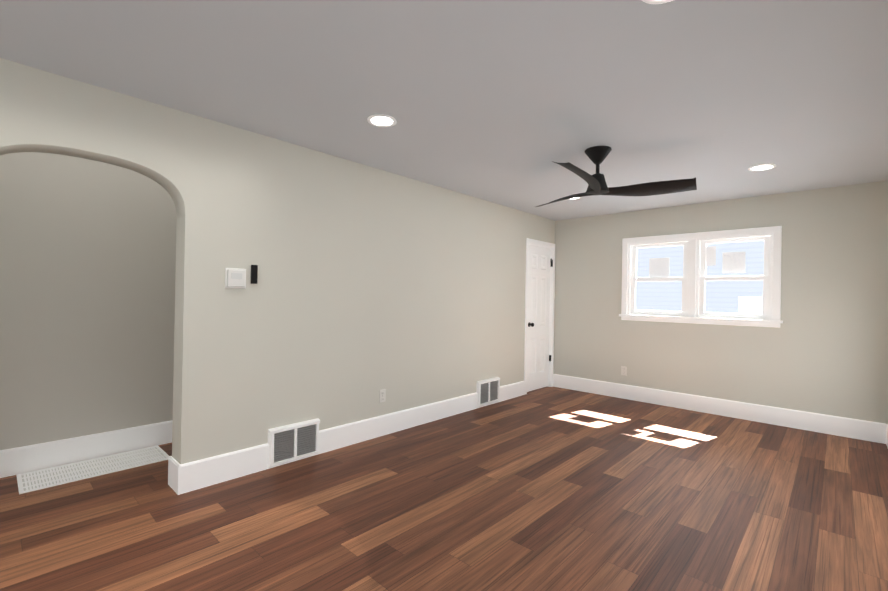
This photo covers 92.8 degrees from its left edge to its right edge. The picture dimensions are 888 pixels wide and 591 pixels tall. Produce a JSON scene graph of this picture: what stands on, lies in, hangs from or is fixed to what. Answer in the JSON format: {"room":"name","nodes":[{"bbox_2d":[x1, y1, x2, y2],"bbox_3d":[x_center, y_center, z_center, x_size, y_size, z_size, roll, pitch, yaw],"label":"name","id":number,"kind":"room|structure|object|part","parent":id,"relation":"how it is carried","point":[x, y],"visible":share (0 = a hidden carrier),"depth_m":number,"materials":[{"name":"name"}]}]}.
{"room":"empty living room","nodes":[
{"label":"empty living room","id":0,"kind":"room"},
{"bbox_2d":[0,152,176,449],"bbox_3d":[-2.069,0.045,3.996,0.120,2.440,3.115,1,0,43],"label":"wall","id":1,"kind":"structure","parent":0,"point":[87,278],"depth_m":3.18,"materials":[{"name":"paint"}]},
{"bbox_2d":[0,420,172,477],"bbox_3d":[-2.084,1.172,3.896,0.016,0.185,3.011,1,0,43],"label":"baseboard","id":2,"kind":"structure","parent":1,"relation":"attached to","point":[19,460],"depth_m":3.19,"materials":[{"name":"white wood"}]},
{"bbox_2d":[0,58,554,463],"bbox_3d":[-1.380,0.053,3.159,0.190,2.440,8.600,1,0,43],"label":"wall","id":3,"kind":"structure","parent":0,"point":[403,291],"depth_m":3.27,"materials":[{"name":"paint"}]},
{"bbox_2d":[168,456,176,487],"bbox_3d":[-1.120,1.187,3.605,0.016,0.185,2.121,1,0,43],"label":"baseboard","id":4,"kind":"structure","parent":3,"relation":"attached to","point":[170,459],"depth_m":2.80,"materials":[{"name":"white wood"}]},
{"bbox_2d":[225,268,245,288],"bbox_3d":[-1.442,-0.119,2.933,0.026,0.140,0.140,1,0,43],"label":"thermostat","id":5,"kind":"object","parent":3,"relation":"attached to","point":[235,278],"visible":1,"depth_m":2.92,"materials":[{"name":"white plastic"}]},
{"bbox_2d":[251,265,257,283],"bbox_3d":[-1.359,-0.152,3.027,0.019,0.134,0.042,1,0,43],"label":"light switch","id":6,"kind":"object","parent":3,"relation":"attached to","point":[254,272],"visible":1,"depth_m":3.02,"materials":[{"name":"black plastic"}]},
{"bbox_2d":[268,418,319,467],"bbox_3d":[-1.148,1.131,3.256,0.040,0.285,0.413,1,0,43],"label":"air vent","id":7,"kind":"object","parent":3,"relation":"in","point":[293,442],"visible":1,"depth_m":3.24,"materials":[{"name":"white plastic"}]},
{"bbox_2d":[172,381,524,494],"bbox_3d":[-0.310,1.203,4.172,0.016,0.185,4.056,1,0,43],"label":"baseboard","id":8,"kind":"structure","parent":3,"relation":"attached to","point":[195,475],"depth_m":3.53,"materials":[{"name":"white wood"}]},
{"bbox_2d":[379,389,385,402],"bbox_3d":[-0.565,0.925,3.900,0.010,0.115,0.070,1,0,43],"label":"electrical outlet","id":9,"kind":"object","parent":3,"relation":"attached to","point":[382,396],"visible":1,"depth_m":3.90,"materials":[{"name":"white plastic"}]},
{"bbox_2d":[476,377,499,406],"bbox_3d":[0.533,1.152,5.059,0.040,0.300,0.423,1,0,43],"label":"air vent","id":10,"kind":"object","parent":3,"relation":"in","point":[488,391],"visible":0.98,"depth_m":5.04,"materials":[{"name":"white plastic"}]},
{"bbox_2d":[524,238,554,393],"bbox_3d":[1.283,0.283,6.004,0.207,2.095,0.774,1,0,43],"label":"door frame","id":11,"kind":"structure","parent":3,"relation":"attached to","point":[552,285],"depth_m":6.17,"materials":[{"name":"white wood"}]},
{"bbox_2d":[527,244,552,391],"bbox_3d":[1.352,0.313,5.955,0.107,2.012,0.652,1,0,43],"label":"door","id":12,"kind":"structure","parent":3,"relation":"in","point":[538,322],"depth_m":5.96,"materials":[{"name":"white wood"}]},
{"bbox_3d":[1.555,0.212,6.167,0.036,1.497,0.069,1,0,43],"label":"door hinge","id":13,"kind":"part","parent":12,"relation":"part of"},
{"bbox_2d":[0,387,887,590],"bbox_3d":[-0.697,1.333,2.510,5.720,0.100,9.020,1,0,43],"label":"floor","id":14,"kind":"structure","parent":0,"point":[551,489],"depth_m":2.50,"materials":[{"name":"brown wood"}]},
{"bbox_2d":[16,445,168,493],"bbox_3d":[-2.527,1.249,3.090,0.390,0.007,0.830,1,0,43],"label":"floor vent","id":15,"kind":"object","parent":14,"relation":"in","point":[145,451],"visible":1,"depth_m":3.04,"materials":[{"name":"white plastic"}]},
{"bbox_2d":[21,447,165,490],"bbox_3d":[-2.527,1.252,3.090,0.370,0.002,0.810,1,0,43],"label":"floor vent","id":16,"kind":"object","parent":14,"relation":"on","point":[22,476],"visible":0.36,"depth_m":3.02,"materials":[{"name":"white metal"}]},
{"bbox_2d":[0,0,887,220],"bbox_3d":[-0.653,-1.207,2.519,5.720,0.100,9.020,1,0,43],"label":"ceiling","id":17,"kind":"structure","parent":0,"point":[504,102],"depth_m":2.25,"materials":[{"name":"paint"}]},
{"bbox_2d":[367,114,396,126],"bbox_3d":[-0.408,-1.148,2.783,0.194,0.007,0.194,1,0,43],"label":"recessed light","id":18,"kind":"object","parent":17,"relation":"in","point":[380,120],"visible":1,"depth_m":2.78,"materials":[{"name":"white plastic"}]},
{"bbox_2d":[536,146,696,206],"bbox_3d":[1.060,-0.953,3.206,1.303,0.344,1.220,1,0,43],"label":"ceiling fan","id":19,"kind":"object","parent":17,"relation":"hanging from","point":[597,156],"visible":1,"depth_m":3.21,"materials":[{"name":"black"}]},
{"bbox_3d":[1.036,-0.827,3.634,0.686,0.095,0.370,1,0,43],"label":"blade","id":20,"kind":"part","parent":19,"relation":"part of","materials":[{"name":"black"}]},
{"bbox_3d":[0.962,-0.831,2.939,0.194,0.095,0.699,1,0,43],"label":"blade","id":21,"kind":"part","parent":19,"relation":"part of","materials":[{"name":"black"}]},
{"bbox_3d":[1.185,-0.953,3.262,0.198,0.338,0.198,1,0,43],"label":"motor","id":22,"kind":"part","parent":19,"relation":"part of","materials":[{"name":"black metal"}]},
{"bbox_3d":[1.568,-0.820,3.225,0.584,0.095,0.496,1,0,43],"label":"blade","id":23,"kind":"part","parent":19,"relation":"part of","materials":[{"name":"black"}]},
{"bbox_2d":[642,0,672,3],"bbox_3d":[0.816,-1.131,1.544,0.194,0.007,0.194,1,0,43],"label":"recessed light","id":24,"kind":"object","parent":17,"relation":"in","point":[655,1],"visible":1,"depth_m":1.62,"materials":[{"name":"white plastic"}]},
{"bbox_2d":[748,164,775,170],"bbox_3d":[2.711,-1.091,3.606,0.194,0.007,0.194,1,0,43],"label":"recessed light","id":25,"kind":"object","parent":17,"relation":"in","point":[761,167],"visible":1,"depth_m":3.60,"materials":[{"name":"white plastic"}]},
{"bbox_2d":[553,181,887,424],"bbox_3d":[2.917,0.135,5.112,3.810,2.440,0.120,1,0,43],"label":"wall","id":26,"kind":"structure","parent":0,"point":[823,349],"depth_m":4.51,"materials":[{"name":"paint"}]},
{"bbox_2d":[621,366,626,375],"bbox_3d":[2.354,0.987,5.533,0.070,0.115,0.010,1,0,43],"label":"electrical outlet","id":27,"kind":"object","parent":26,"relation":"attached to","point":[623,370],"visible":1,"depth_m":5.53,"materials":[{"name":"white plastic"}]},
{"bbox_2d":[619,226,782,327],"bbox_3d":[2.970,-0.204,5.032,1.680,1.070,0.166,1,0,43],"label":"window unit","id":28,"kind":"structure","parent":26,"relation":"in","point":[699,256],"depth_m":4.98,"materials":[{"name":"white wood"}]},
{"bbox_3d":[2.984,-0.198,5.047,1.446,0.902,0.070,1,0,43],"label":"sash","id":29,"kind":"part","parent":28,"relation":"part of","materials":[{"name":"white wood"}]},
{"bbox_3d":[2.987,-0.208,5.050,1.342,0.814,0.038,1,0,43],"label":"glass","id":30,"kind":"part","parent":28,"relation":"part of","materials":[{"name":"clear glass"}]},
{"bbox_2d":[553,374,883,443],"bbox_3d":[2.842,1.261,5.067,3.374,0.185,0.016,1,0,43],"label":"baseboard","id":31,"kind":"structure","parent":26,"relation":"attached to","point":[871,431],"depth_m":4.68,"materials":[{"name":"white wood"}]},
{"bbox_2d":[884,423,887,447],"bbox_3d":[1.165,1.216,0.762,0.016,0.185,8.600,1,0,43],"label":"baseboard","id":32,"kind":"structure","parent":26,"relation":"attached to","point":[885,426],"depth_m":3.90,"materials":[{"name":"white wood"}]},
{"label":"outside","id":33,"kind":"structure","parent":0,"visible":0},
{"bbox_2d":[636,240,763,313],"bbox_3d":[6.572,-0.872,7.864,13.000,6.600,0.100,1,0,43],"label":"neighboring house siding","id":34,"kind":"structure","parent":33,"point":[727,304],"depth_m":8.77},
{"bbox_2d":[738,296,761,313],"bbox_3d":[5.992,0.265,8.279,0.370,0.490,0.050,1,0,43],"label":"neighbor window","id":35,"kind":"structure","parent":34,"relation":"attached to","point":[752,305],"depth_m":8.27,"materials":[{"name":"white"}]}
]}

